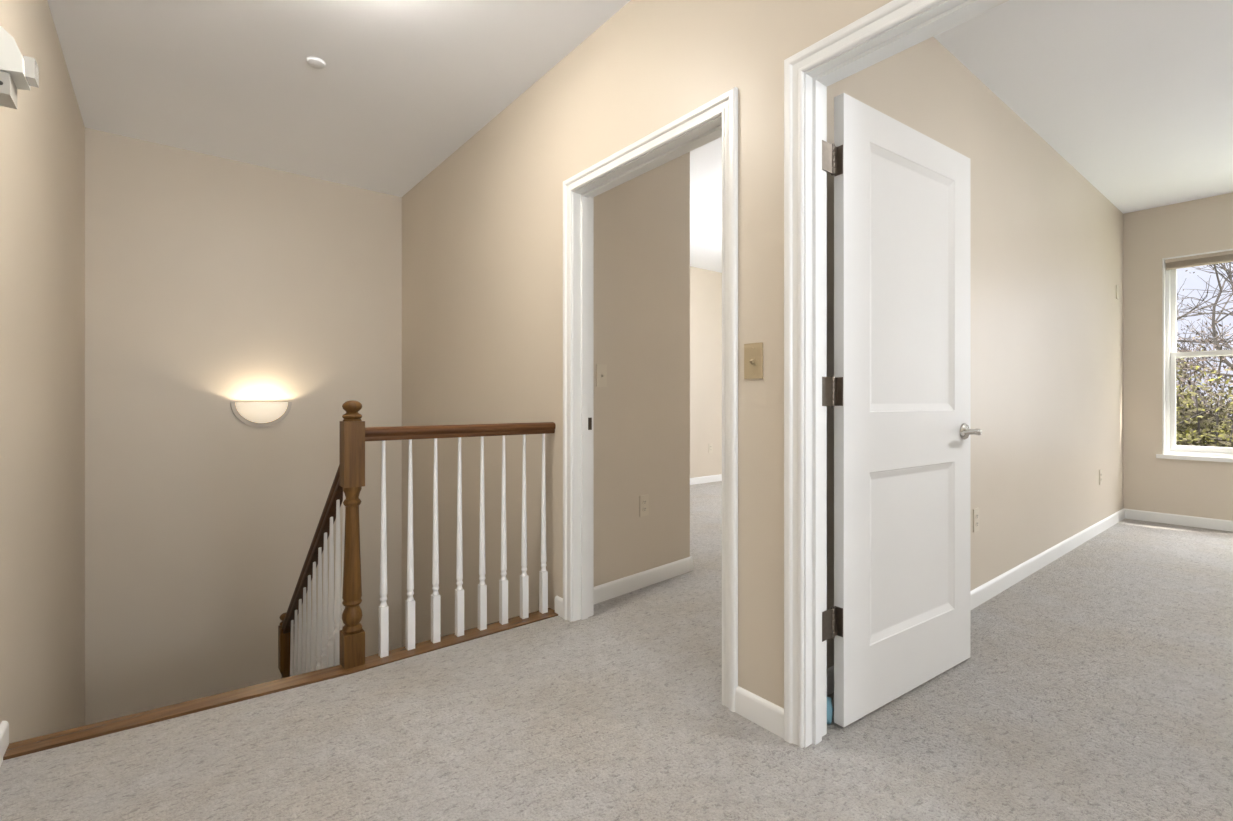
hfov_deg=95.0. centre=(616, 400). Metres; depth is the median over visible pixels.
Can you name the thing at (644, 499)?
wall outlet
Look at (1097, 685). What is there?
floor
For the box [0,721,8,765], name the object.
baseboard
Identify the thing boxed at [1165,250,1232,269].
window blind
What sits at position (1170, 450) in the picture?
window
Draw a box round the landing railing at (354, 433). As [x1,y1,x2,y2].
[340,400,557,674]
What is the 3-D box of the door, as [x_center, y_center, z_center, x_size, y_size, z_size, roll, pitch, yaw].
[1.038,0.032,2.042,0.962,2.031,0.164,0,0,-35]
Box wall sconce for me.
[231,402,291,426]
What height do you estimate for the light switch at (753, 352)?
0.118 m
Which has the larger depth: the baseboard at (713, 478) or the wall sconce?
the baseboard at (713, 478)
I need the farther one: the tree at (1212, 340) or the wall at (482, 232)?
the tree at (1212, 340)
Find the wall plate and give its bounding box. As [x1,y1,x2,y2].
[1116,285,1118,299]
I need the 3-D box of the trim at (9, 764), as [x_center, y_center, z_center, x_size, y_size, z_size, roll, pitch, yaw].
[-1.430,1.160,1.917,0.932,0.200,0.080,0,0,-39]
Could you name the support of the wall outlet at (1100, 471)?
attached to the wall at (1047, 245)
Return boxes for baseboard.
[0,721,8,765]
[555,596,783,738]
[594,556,692,603]
[690,474,721,484]
[827,508,1124,695]
[1125,509,1232,531]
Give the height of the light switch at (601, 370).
0.118 m
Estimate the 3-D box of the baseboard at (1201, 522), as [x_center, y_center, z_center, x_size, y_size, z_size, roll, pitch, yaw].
[5.907,1.017,3.390,0.014,0.086,4.323,0,0,-39]
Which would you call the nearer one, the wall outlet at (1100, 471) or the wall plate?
the wall outlet at (1100, 471)
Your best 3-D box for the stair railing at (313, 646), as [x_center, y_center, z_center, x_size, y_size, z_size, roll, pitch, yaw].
[-1.575,1.418,2.909,0.077,2.411,1.576,0,0,-39]
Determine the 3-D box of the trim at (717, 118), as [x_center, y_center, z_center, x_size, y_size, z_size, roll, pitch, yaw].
[0.127,-0.001,2.378,0.153,2.129,1.065,0,0,-39]
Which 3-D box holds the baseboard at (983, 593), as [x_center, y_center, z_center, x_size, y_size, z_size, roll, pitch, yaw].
[2.576,1.017,3.487,5.097,0.086,0.014,0,0,-39]
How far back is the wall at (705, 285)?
7.23 m
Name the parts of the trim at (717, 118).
strike plate, casing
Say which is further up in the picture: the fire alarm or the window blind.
the fire alarm
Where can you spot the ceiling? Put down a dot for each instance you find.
(1136, 96)
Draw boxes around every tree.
[1176,262,1232,381]
[1177,271,1232,359]
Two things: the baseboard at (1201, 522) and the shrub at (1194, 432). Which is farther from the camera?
the shrub at (1194, 432)
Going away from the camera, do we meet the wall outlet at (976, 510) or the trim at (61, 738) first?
the trim at (61, 738)
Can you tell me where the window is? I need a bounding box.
[1156,249,1232,462]
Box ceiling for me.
[47,0,1232,272]
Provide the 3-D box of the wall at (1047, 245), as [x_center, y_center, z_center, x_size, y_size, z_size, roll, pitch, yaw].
[2.536,-0.309,3.537,5.097,2.738,0.115,0,0,-39]
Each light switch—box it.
[596,364,606,386]
[744,342,762,378]
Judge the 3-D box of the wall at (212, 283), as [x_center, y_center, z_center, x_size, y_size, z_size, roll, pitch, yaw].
[-2.563,1.066,4.117,2.148,5.488,0.120,0,0,-39]
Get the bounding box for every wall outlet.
[639,494,648,516]
[973,508,978,531]
[1099,469,1101,484]
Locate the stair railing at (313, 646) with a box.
[278,464,345,678]
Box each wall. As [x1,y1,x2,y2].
[0,0,84,742]
[85,128,401,724]
[402,0,892,707]
[594,152,689,586]
[690,266,721,477]
[827,37,1122,668]
[1123,193,1232,520]
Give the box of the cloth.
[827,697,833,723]
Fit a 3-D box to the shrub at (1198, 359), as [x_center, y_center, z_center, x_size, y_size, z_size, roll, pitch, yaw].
[11.735,1.189,12.079,3.978,5.973,5.160,0,0,15]
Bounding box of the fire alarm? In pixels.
[0,26,38,108]
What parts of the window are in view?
sash, sash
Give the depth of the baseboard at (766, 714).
1.85 m
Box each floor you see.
[0,481,1232,820]
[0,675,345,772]
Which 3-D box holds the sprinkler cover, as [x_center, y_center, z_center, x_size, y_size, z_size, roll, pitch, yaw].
[-1.491,-1.672,2.801,0.088,0.012,0.088,0,0,-39]
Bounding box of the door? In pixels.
[822,93,981,726]
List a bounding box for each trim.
[3,665,345,759]
[563,87,737,711]
[784,0,1008,747]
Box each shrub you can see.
[1176,317,1232,446]
[1176,344,1232,447]
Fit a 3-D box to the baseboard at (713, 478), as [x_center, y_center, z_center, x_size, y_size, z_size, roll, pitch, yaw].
[0.545,1.017,6.760,4.186,0.086,0.014,0,0,-39]
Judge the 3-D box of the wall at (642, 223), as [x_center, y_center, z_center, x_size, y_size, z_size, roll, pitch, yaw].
[-0.644,-0.309,4.165,0.911,2.738,2.583,0,0,-39]
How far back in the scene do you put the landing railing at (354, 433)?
2.40 m
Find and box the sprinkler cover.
[306,57,325,68]
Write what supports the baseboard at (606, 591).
attached to the wall at (642, 223)
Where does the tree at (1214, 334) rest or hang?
on the ground
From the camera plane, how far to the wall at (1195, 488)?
4.93 m
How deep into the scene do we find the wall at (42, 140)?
2.24 m
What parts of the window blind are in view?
rail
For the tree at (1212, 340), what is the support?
on the ground
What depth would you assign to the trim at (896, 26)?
1.74 m

